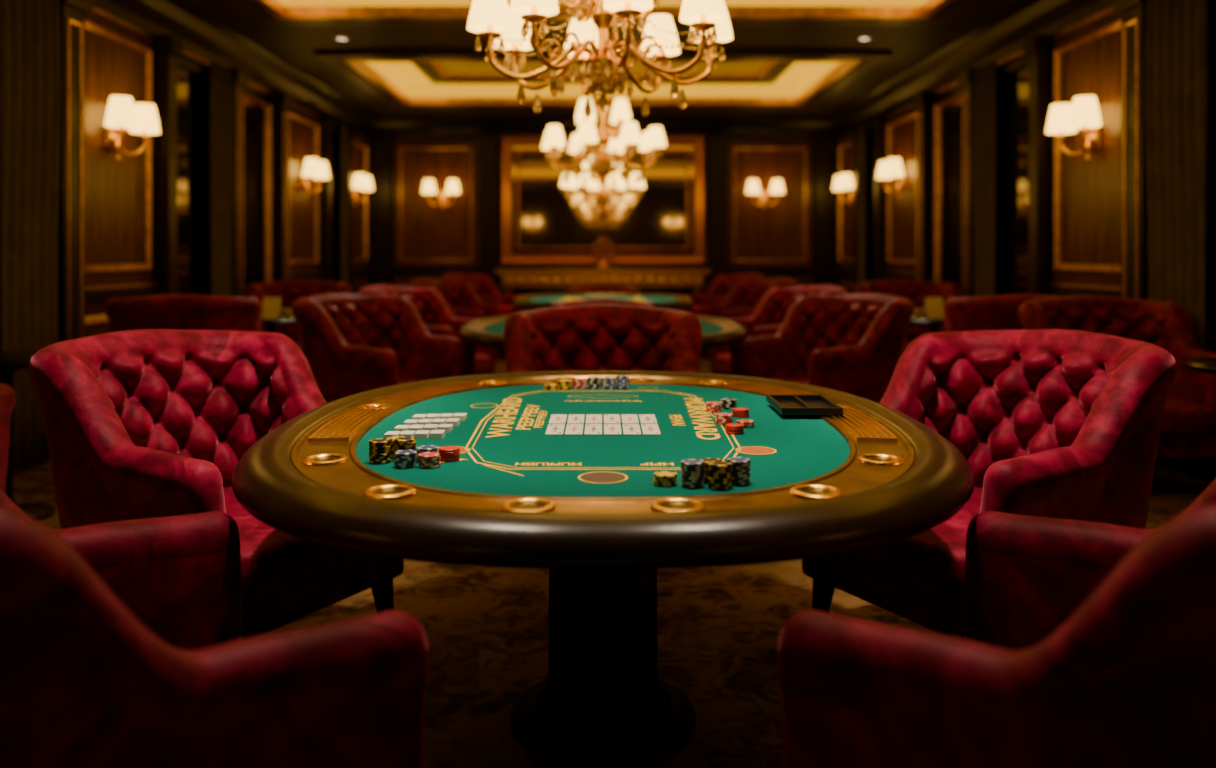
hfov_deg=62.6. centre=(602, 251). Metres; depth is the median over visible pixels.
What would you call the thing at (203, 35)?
trim
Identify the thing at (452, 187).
wall sconce
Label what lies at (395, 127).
trim
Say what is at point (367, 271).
trim
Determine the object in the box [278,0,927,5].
trim
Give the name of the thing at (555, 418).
card
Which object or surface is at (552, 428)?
card
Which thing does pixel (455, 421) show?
plaque
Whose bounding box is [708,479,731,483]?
chip
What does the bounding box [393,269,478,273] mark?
trim
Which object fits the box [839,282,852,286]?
trim
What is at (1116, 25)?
trim
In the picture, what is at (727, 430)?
chip
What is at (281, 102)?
trim
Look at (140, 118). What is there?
wall sconce
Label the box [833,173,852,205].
wall sconce
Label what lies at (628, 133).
chandelier
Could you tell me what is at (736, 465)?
chip
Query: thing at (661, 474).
chip
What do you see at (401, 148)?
trim
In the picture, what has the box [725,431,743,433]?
chip
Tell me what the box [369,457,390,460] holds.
chip
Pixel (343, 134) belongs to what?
curtain
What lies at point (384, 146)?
trim
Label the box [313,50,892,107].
trim
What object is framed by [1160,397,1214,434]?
seat cushion
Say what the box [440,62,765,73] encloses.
trim
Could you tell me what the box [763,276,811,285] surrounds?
trim
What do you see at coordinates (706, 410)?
chip
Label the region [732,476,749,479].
chip
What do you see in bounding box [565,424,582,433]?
card
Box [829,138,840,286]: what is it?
trim
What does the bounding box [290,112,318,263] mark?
trim
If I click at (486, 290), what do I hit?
armchair
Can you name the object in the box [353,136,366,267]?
trim
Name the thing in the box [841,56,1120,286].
wall
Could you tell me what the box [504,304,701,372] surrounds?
armchair
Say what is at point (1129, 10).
trim
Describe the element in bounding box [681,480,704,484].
chip
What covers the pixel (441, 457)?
chip
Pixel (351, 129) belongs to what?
trim
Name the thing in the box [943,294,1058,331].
armchair
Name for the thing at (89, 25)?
trim
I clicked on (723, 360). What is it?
seat cushion
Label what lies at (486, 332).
table
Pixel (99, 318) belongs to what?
trim
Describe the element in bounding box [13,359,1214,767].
floor
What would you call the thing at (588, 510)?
table
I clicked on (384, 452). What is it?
chip
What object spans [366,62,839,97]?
trim
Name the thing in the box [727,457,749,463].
chip
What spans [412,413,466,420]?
plaque
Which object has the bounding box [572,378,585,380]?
chip
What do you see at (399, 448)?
chip
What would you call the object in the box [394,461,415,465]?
chip
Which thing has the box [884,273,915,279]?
trim
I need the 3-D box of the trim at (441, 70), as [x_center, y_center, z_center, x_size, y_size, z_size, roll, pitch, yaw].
[0.000,-2.080,11.000,3.760,0.060,1.720,0,0,0]
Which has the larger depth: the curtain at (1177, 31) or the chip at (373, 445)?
the curtain at (1177, 31)
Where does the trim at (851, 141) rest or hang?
attached to the wall at (956, 90)
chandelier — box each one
[467,0,732,117]
[542,98,665,184]
[560,155,644,212]
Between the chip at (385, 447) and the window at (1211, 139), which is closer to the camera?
the chip at (385, 447)
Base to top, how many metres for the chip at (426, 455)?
0.005 m
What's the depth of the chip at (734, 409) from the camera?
2.71 m
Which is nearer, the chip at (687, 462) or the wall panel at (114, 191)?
the chip at (687, 462)
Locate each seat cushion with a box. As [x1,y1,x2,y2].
[223,486,365,598]
[293,340,301,350]
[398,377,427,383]
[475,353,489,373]
[716,353,730,373]
[778,377,807,383]
[840,486,982,598]
[904,340,912,350]
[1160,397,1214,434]
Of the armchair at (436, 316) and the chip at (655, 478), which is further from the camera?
the armchair at (436, 316)
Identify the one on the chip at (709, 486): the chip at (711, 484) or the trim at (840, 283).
the chip at (711, 484)
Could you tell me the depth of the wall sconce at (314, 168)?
10.79 m
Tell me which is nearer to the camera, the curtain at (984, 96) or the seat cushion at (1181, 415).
the seat cushion at (1181, 415)
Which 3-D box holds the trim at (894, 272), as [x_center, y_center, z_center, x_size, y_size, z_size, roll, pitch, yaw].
[3.272,0.230,10.790,0.055,0.020,1.420,0,0,0]
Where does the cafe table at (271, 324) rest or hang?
on the floor
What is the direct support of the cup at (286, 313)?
on the cafe table at (271, 324)
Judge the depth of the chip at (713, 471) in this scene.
1.88 m
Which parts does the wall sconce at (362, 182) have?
stem, lamp shade, lamp shade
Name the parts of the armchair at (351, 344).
armrest, armrest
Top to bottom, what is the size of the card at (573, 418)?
0.001 m
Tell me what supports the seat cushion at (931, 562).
on the armchair at (1050, 423)
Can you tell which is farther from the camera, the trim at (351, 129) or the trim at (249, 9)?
the trim at (351, 129)
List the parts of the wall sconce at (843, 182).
lamp shade, lamp shade, stem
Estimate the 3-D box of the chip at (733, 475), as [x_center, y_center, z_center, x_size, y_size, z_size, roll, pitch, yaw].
[0.263,0.429,1.934,0.045,0.005,0.045,0,0,-14]
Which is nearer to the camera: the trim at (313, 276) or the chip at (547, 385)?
the chip at (547, 385)
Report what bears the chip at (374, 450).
on the chip at (384, 452)
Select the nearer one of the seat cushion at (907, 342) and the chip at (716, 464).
the chip at (716, 464)
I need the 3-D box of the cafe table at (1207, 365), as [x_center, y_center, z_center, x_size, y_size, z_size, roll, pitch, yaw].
[2.800,0.843,4.250,0.570,0.735,0.570,0,0,0]
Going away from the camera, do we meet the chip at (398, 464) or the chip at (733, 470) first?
the chip at (733, 470)
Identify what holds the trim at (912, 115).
attached to the wall at (956, 90)
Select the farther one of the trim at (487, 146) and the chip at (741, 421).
the trim at (487, 146)
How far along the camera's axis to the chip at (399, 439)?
2.14 m
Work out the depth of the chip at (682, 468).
1.90 m
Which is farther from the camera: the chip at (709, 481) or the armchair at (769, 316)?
the armchair at (769, 316)
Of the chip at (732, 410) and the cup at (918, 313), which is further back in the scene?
the cup at (918, 313)
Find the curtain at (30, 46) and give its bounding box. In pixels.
[0,0,60,471]
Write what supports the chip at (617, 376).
on the chip
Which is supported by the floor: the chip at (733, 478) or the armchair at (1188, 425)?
the armchair at (1188, 425)
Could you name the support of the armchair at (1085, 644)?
on the floor
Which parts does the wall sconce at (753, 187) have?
lamp shade, stem, lamp shade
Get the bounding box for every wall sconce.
[104,96,159,162]
[300,158,329,196]
[353,173,372,205]
[422,179,459,208]
[746,179,783,208]
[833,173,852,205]
[876,158,905,196]
[1046,96,1101,162]
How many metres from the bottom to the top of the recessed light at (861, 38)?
0.012 m
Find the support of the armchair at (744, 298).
on the floor
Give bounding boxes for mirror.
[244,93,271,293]
[500,134,705,265]
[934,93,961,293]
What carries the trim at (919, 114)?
attached to the wall at (956, 90)
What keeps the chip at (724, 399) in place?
on the chip at (721, 401)
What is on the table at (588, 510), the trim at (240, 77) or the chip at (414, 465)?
the chip at (414, 465)
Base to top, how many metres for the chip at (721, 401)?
0.005 m
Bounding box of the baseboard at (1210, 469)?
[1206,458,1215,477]
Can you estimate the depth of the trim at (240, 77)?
8.62 m
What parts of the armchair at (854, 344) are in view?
armrest, armrest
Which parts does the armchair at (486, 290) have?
backrest, armrest, armrest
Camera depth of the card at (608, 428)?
2.51 m
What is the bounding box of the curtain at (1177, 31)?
[1145,0,1208,476]
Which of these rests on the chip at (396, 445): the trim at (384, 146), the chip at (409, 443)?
the chip at (409, 443)
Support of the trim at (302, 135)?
attached to the wall at (249, 90)
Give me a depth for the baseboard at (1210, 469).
5.38 m
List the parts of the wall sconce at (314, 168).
stem, arm, lamp shade, arm, lamp shade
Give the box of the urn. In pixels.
[592,237,613,268]
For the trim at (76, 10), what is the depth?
5.94 m
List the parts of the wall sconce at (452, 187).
lamp shade, stem, lamp shade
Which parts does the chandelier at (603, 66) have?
lamp shade, lamp shade, lamp shade, arm, arm, arm, arm, lamp shade, arm, arm, stem, arm, lamp shade, arm, lamp shade, arm, arm, lamp shade, lamp shade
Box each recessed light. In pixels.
[334,37,348,40]
[857,37,871,40]
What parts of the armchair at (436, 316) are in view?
backrest, armrest, armrest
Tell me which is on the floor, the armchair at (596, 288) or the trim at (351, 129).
the armchair at (596, 288)
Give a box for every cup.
[282,309,291,318]
[914,309,923,318]
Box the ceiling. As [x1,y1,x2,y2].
[188,0,1017,115]
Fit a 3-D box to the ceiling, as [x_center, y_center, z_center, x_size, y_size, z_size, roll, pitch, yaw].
[0.000,-2.135,6.000,6.600,0.510,16.000,0,0,0]
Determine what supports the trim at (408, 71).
attached to the ceiling
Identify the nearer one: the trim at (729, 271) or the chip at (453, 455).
the chip at (453, 455)
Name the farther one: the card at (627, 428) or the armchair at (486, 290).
the armchair at (486, 290)
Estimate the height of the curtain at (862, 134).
2.750 m
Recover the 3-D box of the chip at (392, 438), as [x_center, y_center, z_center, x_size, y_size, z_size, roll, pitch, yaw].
[-0.450,0.409,2.185,0.045,0.005,0.045,0,0,40]
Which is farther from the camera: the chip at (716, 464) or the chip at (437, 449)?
the chip at (437, 449)
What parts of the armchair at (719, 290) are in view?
armrest, armrest, backrest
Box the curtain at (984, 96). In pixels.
[972,61,996,296]
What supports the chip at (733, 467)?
on the chip at (733, 470)
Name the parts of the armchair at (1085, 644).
armrest, armrest, backrest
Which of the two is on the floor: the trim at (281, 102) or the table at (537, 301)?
the table at (537, 301)
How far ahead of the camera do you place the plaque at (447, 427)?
2.49 m
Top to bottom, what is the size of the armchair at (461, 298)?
0.966 m
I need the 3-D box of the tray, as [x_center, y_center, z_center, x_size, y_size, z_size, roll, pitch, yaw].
[0.560,0.427,2.800,0.164,0.019,0.250,0,0,0]
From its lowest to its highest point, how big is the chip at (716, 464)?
0.005 m
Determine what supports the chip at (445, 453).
on the chip at (453, 455)
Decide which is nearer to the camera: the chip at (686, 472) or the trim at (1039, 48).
the chip at (686, 472)
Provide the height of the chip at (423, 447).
0.005 m
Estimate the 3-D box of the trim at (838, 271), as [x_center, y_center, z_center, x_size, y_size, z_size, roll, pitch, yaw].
[3.265,0.275,13.235,0.070,0.070,1.230,0,0,0]
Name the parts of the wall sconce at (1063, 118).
lamp shade, arm, arm, lamp shade, stem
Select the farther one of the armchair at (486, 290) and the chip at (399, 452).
the armchair at (486, 290)
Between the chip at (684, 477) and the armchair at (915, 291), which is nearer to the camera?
the chip at (684, 477)
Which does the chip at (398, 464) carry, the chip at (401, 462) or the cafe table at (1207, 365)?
the chip at (401, 462)
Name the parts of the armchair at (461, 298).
backrest, armrest, seat, armrest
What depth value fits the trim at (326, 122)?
11.50 m
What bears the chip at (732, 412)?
on the chip
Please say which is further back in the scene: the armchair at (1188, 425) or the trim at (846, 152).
the trim at (846, 152)
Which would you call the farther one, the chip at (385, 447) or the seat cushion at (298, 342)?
the seat cushion at (298, 342)
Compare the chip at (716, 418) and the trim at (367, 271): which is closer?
the chip at (716, 418)
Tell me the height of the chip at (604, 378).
0.005 m
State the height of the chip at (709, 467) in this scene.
0.005 m
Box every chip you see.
[369,438,389,444]
[369,442,390,446]
[369,445,390,448]
[369,447,390,451]
[369,449,390,453]
[369,452,390,456]
[369,455,389,458]
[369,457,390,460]
[369,459,390,463]
[386,436,404,441]
[394,437,415,442]
[394,459,415,463]
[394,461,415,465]
[394,464,415,467]
[395,440,415,444]
[395,443,415,446]
[395,445,415,449]
[395,450,416,455]
[395,454,415,458]
[395,456,416,460]
[417,445,437,450]
[417,449,437,452]
[418,452,439,458]
[418,457,439,460]
[418,459,439,463]
[419,461,440,465]
[419,464,439,468]
[439,446,459,451]
[439,450,459,454]
[440,453,459,456]
[440,455,459,458]
[440,457,459,461]
[544,384,557,386]
[558,380,571,382]
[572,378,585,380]
[587,377,599,379]
[601,377,614,379]
[615,375,628,377]
[653,479,676,483]
[654,471,676,478]
[654,476,676,480]
[654,482,676,486]
[681,459,703,465]
[681,464,704,468]
[681,467,704,471]
[681,469,704,473]
[681,472,703,476]
[681,475,704,479]
[681,477,703,482]
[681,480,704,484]
[681,482,704,487]
[701,458,722,464]
[705,406,721,408]
[706,401,721,404]
[706,404,721,406]
[706,410,721,412]
[708,461,731,467]
[708,466,731,470]
[708,468,731,472]
[708,471,731,475]
[708,474,731,478]
[708,476,731,481]
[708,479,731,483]
[708,482,731,486]
[708,484,731,489]
[715,416,732,418]
[716,413,732,416]
[716,418,732,420]
[716,420,732,422]
[721,398,736,401]
[721,401,736,403]
[725,427,743,429]
[725,429,743,431]
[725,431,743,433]
[726,423,743,427]
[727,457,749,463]
[731,478,749,482]
[732,408,748,411]
[732,410,748,413]
[732,412,748,415]
[732,463,749,466]
[732,465,749,468]
[732,468,749,471]
[732,471,749,474]
[732,473,749,477]
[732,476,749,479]
[732,481,750,484]
[736,419,753,423]
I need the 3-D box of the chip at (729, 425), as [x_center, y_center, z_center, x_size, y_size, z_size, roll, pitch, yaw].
[0.325,0.429,2.470,0.045,0.005,0.045,0,0,-13]
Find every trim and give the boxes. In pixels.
[57,0,91,341]
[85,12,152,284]
[85,20,151,272]
[85,282,156,289]
[85,285,158,301]
[85,302,109,336]
[85,314,108,324]
[92,0,377,137]
[150,34,182,295]
[221,0,984,25]
[230,68,248,296]
[251,0,954,18]
[267,91,292,281]
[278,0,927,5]
[284,113,288,280]
[290,106,317,271]
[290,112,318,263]
[290,271,320,274]
[290,273,321,279]
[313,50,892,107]
[316,114,334,281]
[338,125,355,293]
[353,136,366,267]
[353,140,366,261]
[353,269,369,275]
[353,276,366,293]
[353,282,366,286]
[365,138,376,286]
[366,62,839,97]
[369,116,836,138]
[373,138,393,284]
[386,62,819,82]
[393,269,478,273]
[394,142,478,266]
[394,276,442,285]
[400,147,472,260]
[412,62,793,83]
[429,62,776,78]
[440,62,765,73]
[478,138,497,285]
[708,138,727,285]
[727,142,811,266]
[727,269,812,273]
[733,147,805,260]
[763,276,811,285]
[812,138,832,284]
[828,0,1113,137]
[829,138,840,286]
[836,269,852,275]
[839,136,852,267]
[839,140,852,261]
[839,276,852,293]
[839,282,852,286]
[850,125,867,293]
[871,114,889,281]
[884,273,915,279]
[885,271,915,274]
[887,112,915,263]
[888,106,915,271]
[913,91,938,281]
[917,113,921,280]
[957,68,975,296]
[1023,34,1055,295]
[1047,285,1120,297]
[1049,282,1120,289]
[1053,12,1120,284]
[1054,20,1120,272]
[1114,0,1148,299]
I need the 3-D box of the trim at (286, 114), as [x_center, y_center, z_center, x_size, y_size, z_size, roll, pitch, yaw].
[-3.154,-0.260,9.970,0.012,2.240,0.140,0,0,0]
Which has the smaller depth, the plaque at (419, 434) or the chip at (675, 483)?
the chip at (675, 483)
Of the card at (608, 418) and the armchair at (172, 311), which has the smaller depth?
the card at (608, 418)
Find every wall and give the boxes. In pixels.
[85,56,364,303]
[392,139,813,309]
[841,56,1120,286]
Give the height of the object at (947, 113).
2.040 m
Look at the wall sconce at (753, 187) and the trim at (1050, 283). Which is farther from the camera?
the wall sconce at (753, 187)
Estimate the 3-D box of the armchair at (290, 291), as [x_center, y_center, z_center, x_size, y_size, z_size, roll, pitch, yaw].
[-2.586,0.727,8.404,0.883,0.966,0.859,0,0,-6]
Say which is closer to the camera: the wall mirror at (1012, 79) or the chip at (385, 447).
the chip at (385, 447)
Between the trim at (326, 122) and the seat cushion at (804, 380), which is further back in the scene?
the trim at (326, 122)
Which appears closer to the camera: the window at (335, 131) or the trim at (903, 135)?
the trim at (903, 135)
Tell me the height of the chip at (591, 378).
0.005 m
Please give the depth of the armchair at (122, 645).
1.25 m
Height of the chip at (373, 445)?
0.005 m
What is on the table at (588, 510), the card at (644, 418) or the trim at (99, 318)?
the card at (644, 418)
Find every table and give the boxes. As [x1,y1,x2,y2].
[0,351,54,521]
[232,371,973,763]
[261,315,296,332]
[458,315,747,348]
[495,269,710,294]
[512,293,693,309]
[909,315,944,332]
[1184,357,1215,374]
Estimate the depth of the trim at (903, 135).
10.84 m
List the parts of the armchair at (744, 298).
armrest, seat, armrest, backrest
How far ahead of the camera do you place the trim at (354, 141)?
13.72 m
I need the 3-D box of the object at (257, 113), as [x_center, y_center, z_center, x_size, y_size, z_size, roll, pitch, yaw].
[-3.275,-0.430,9.340,0.050,2.040,0.960,0,0,0]
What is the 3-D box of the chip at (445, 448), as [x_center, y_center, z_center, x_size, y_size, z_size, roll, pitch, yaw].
[-0.331,0.424,2.151,0.045,0.005,0.045,0,0,19]
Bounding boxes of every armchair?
[0,383,14,492]
[0,489,427,767]
[29,329,403,638]
[104,294,262,331]
[244,280,351,350]
[292,293,475,402]
[358,285,494,374]
[409,278,515,362]
[442,273,526,311]
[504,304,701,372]
[553,298,652,306]
[568,284,637,292]
[679,273,763,311]
[690,278,796,362]
[711,285,847,374]
[730,293,913,402]
[778,478,1215,767]
[802,329,1176,638]
[854,280,961,350]
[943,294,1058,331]
[1018,295,1215,474]
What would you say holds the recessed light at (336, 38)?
in the ceiling
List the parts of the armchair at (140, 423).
armrest, backrest, seat, leg, armrest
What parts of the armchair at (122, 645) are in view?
backrest, armrest, armrest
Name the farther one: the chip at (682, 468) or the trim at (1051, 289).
the trim at (1051, 289)
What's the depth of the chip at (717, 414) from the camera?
2.59 m
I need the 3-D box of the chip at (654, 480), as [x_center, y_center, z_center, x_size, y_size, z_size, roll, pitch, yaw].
[0.119,0.439,1.925,0.045,0.005,0.045,0,0,-1]
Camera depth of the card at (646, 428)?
2.51 m
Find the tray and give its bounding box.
[766,395,842,414]
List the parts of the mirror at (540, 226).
frame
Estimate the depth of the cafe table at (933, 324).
7.04 m
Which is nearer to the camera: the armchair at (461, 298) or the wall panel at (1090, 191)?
the wall panel at (1090, 191)
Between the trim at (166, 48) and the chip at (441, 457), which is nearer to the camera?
the chip at (441, 457)
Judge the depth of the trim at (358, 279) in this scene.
13.37 m
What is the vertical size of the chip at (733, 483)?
0.005 m
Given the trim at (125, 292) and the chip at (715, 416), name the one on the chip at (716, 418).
the chip at (715, 416)
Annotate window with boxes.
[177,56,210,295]
[332,127,339,281]
[866,127,873,281]
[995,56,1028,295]
[1206,0,1215,352]
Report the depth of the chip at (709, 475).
1.88 m
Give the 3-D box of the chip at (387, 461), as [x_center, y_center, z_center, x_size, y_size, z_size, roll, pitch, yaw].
[-0.475,0.444,2.129,0.045,0.005,0.045,0,0,-44]
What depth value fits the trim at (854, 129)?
12.51 m
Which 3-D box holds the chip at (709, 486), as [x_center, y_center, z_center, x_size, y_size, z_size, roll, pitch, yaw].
[0.222,0.444,1.901,0.045,0.005,0.045,0,0,26]
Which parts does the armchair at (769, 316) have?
armrest, armrest, backrest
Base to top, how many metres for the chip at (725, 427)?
0.005 m
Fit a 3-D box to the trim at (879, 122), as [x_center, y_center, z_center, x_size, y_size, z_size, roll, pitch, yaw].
[3.215,-0.185,11.580,0.170,2.790,0.220,0,0,0]
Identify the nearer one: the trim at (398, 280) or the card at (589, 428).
the card at (589, 428)
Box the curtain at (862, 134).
[857,124,866,283]
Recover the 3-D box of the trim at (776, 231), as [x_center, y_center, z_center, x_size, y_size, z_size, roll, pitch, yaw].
[2.330,-0.665,13.985,1.180,1.750,0.030,0,0,0]
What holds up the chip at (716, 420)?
on the chip
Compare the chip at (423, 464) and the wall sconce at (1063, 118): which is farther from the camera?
the wall sconce at (1063, 118)
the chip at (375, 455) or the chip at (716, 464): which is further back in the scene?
the chip at (375, 455)
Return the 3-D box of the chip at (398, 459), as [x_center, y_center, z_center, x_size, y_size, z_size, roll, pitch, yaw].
[-0.411,0.429,2.084,0.045,0.005,0.045,0,0,26]
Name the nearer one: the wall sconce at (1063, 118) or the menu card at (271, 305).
the wall sconce at (1063, 118)
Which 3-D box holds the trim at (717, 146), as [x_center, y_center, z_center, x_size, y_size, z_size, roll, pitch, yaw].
[1.600,-0.185,13.915,0.260,2.790,0.170,0,0,0]
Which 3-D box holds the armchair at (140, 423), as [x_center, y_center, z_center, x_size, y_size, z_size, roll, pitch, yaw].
[-1.138,0.727,2.956,0.860,0.966,0.883,0,0,28]
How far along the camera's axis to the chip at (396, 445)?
2.13 m
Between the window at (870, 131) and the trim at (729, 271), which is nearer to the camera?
the window at (870, 131)
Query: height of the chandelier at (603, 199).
1.655 m
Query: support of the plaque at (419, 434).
on the table at (588, 510)
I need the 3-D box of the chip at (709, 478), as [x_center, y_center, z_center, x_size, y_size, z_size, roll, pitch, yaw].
[0.222,0.429,1.899,0.045,0.005,0.045,0,0,-35]
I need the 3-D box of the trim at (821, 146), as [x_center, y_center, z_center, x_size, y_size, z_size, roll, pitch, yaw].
[3.050,-0.185,13.915,0.260,2.790,0.170,0,0,0]
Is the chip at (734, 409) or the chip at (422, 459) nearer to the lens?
the chip at (422, 459)
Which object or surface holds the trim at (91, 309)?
attached to the wall at (249, 90)
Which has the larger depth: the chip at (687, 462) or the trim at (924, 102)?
the trim at (924, 102)
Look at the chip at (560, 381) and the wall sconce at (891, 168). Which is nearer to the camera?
the chip at (560, 381)
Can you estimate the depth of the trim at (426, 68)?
11.86 m
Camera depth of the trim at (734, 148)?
13.96 m
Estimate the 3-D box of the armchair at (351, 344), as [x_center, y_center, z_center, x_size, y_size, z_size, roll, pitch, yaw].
[-1.288,0.727,5.776,0.860,0.966,0.883,0,0,28]
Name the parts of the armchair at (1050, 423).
armrest, leg, seat, backrest, armrest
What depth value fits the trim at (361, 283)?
13.41 m
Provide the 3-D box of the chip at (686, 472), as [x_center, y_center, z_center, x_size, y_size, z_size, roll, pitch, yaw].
[0.173,0.419,1.916,0.045,0.005,0.045,0,0,-7]
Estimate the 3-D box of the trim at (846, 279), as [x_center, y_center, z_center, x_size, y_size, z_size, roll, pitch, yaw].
[3.285,0.690,13.235,0.030,0.720,1.190,0,0,0]
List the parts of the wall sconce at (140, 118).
stem, lamp shade, arm, arm, lamp shade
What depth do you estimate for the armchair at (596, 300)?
7.72 m
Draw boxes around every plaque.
[384,430,444,438]
[394,424,452,431]
[403,418,459,425]
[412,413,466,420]
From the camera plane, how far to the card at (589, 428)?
2.51 m
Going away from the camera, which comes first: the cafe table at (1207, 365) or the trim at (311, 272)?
the cafe table at (1207, 365)
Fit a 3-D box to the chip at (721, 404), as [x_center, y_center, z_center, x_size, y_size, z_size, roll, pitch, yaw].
[0.310,0.429,2.800,0.045,0.005,0.045,0,0,-45]
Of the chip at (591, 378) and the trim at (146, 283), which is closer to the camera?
the chip at (591, 378)
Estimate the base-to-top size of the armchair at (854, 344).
0.966 m
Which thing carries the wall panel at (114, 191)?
attached to the wall at (249, 90)
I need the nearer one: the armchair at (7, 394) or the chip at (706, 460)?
the chip at (706, 460)
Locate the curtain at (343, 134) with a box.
[339,124,348,283]
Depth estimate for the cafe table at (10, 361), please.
4.54 m
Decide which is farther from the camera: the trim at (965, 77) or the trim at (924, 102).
the trim at (924, 102)
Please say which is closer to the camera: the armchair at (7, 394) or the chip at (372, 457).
the chip at (372, 457)
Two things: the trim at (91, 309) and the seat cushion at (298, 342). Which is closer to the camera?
the trim at (91, 309)
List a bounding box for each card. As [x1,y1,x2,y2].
[262,297,281,317]
[545,424,564,433]
[549,414,566,423]
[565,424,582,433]
[567,414,584,423]
[584,424,601,433]
[586,414,601,423]
[604,414,619,423]
[604,424,621,433]
[621,414,638,423]
[623,424,640,433]
[639,414,656,423]
[641,424,660,433]
[924,297,943,317]
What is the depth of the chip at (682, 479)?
1.90 m
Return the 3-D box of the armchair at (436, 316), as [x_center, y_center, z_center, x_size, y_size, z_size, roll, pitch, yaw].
[-1.312,0.727,7.366,0.859,0.966,0.883,0,0,18]
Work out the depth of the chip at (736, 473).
1.91 m
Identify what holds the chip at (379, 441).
on the chip at (373, 445)
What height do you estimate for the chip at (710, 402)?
0.005 m
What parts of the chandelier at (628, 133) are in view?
lamp shade, lamp shade, arm, arm, lamp shade, arm, lamp shade, lamp shade, lamp shade, arm, arm, stem, arm, arm, lamp shade, lamp shade, arm, lamp shade, lamp shade, arm, arm, lamp shade, lamp shade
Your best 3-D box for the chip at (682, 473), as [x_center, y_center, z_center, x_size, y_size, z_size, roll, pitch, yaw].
[0.172,0.424,1.915,0.045,0.005,0.045,0,0,-9]
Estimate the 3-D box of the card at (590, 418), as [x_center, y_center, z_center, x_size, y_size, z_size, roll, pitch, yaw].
[-0.024,0.446,2.675,0.043,0.001,0.144,0,0,0]
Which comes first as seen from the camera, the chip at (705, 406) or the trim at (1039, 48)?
the chip at (705, 406)
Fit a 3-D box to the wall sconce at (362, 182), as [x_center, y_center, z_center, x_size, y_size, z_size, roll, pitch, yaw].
[-3.141,-0.795,12.950,0.258,0.410,0.526,0,0,0]
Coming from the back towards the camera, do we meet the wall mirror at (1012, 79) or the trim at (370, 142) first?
the trim at (370, 142)
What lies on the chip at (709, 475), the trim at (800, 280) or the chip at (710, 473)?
the chip at (710, 473)
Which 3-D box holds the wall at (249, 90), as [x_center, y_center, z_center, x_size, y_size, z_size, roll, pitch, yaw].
[-3.400,-0.590,6.000,0.200,3.600,16.400,0,0,0]
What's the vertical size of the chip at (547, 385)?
0.005 m
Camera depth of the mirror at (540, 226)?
13.98 m
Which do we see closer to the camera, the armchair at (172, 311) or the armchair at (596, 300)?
the armchair at (172, 311)
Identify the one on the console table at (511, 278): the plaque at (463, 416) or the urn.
the urn
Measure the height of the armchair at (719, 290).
0.966 m
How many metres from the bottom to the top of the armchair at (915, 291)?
0.966 m
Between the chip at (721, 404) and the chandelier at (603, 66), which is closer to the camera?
the chip at (721, 404)
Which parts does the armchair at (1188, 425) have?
backrest, seat, armrest, leg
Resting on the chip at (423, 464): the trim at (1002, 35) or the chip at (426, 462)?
the chip at (426, 462)
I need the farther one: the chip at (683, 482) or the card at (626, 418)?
the card at (626, 418)
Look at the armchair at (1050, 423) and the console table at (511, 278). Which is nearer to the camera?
the armchair at (1050, 423)
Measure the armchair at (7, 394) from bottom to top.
0.966 m
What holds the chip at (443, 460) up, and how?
on the table at (588, 510)
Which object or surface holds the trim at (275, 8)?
attached to the ceiling
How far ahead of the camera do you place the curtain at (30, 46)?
5.52 m
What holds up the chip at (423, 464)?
on the chip at (427, 467)
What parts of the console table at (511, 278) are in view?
leg, leg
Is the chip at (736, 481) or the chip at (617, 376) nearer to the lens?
the chip at (736, 481)
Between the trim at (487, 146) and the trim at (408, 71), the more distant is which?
the trim at (487, 146)
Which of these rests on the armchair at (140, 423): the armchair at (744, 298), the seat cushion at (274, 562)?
the seat cushion at (274, 562)
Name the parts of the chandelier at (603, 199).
lamp shade, lamp shade, arm, arm, lamp shade, lamp shade, arm, lamp shade, stem, arm, lamp shade, arm, lamp shade, arm, arm, lamp shade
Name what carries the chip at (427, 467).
on the table at (588, 510)
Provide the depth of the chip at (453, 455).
2.13 m
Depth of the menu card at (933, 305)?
7.17 m
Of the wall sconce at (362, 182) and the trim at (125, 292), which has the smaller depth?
the trim at (125, 292)
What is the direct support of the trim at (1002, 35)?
attached to the wall at (956, 90)
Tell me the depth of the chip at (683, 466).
1.90 m
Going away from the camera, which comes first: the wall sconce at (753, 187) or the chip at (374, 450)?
the chip at (374, 450)
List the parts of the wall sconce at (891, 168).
lamp shade, arm, lamp shade, arm, stem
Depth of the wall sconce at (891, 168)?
10.79 m
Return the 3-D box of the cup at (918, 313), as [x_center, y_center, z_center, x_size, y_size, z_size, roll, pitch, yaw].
[2.250,0.440,7.120,0.076,0.070,0.076,0,0,0]
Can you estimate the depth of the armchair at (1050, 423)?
2.86 m
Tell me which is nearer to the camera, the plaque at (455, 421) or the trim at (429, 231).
the plaque at (455, 421)
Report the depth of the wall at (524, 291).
14.00 m

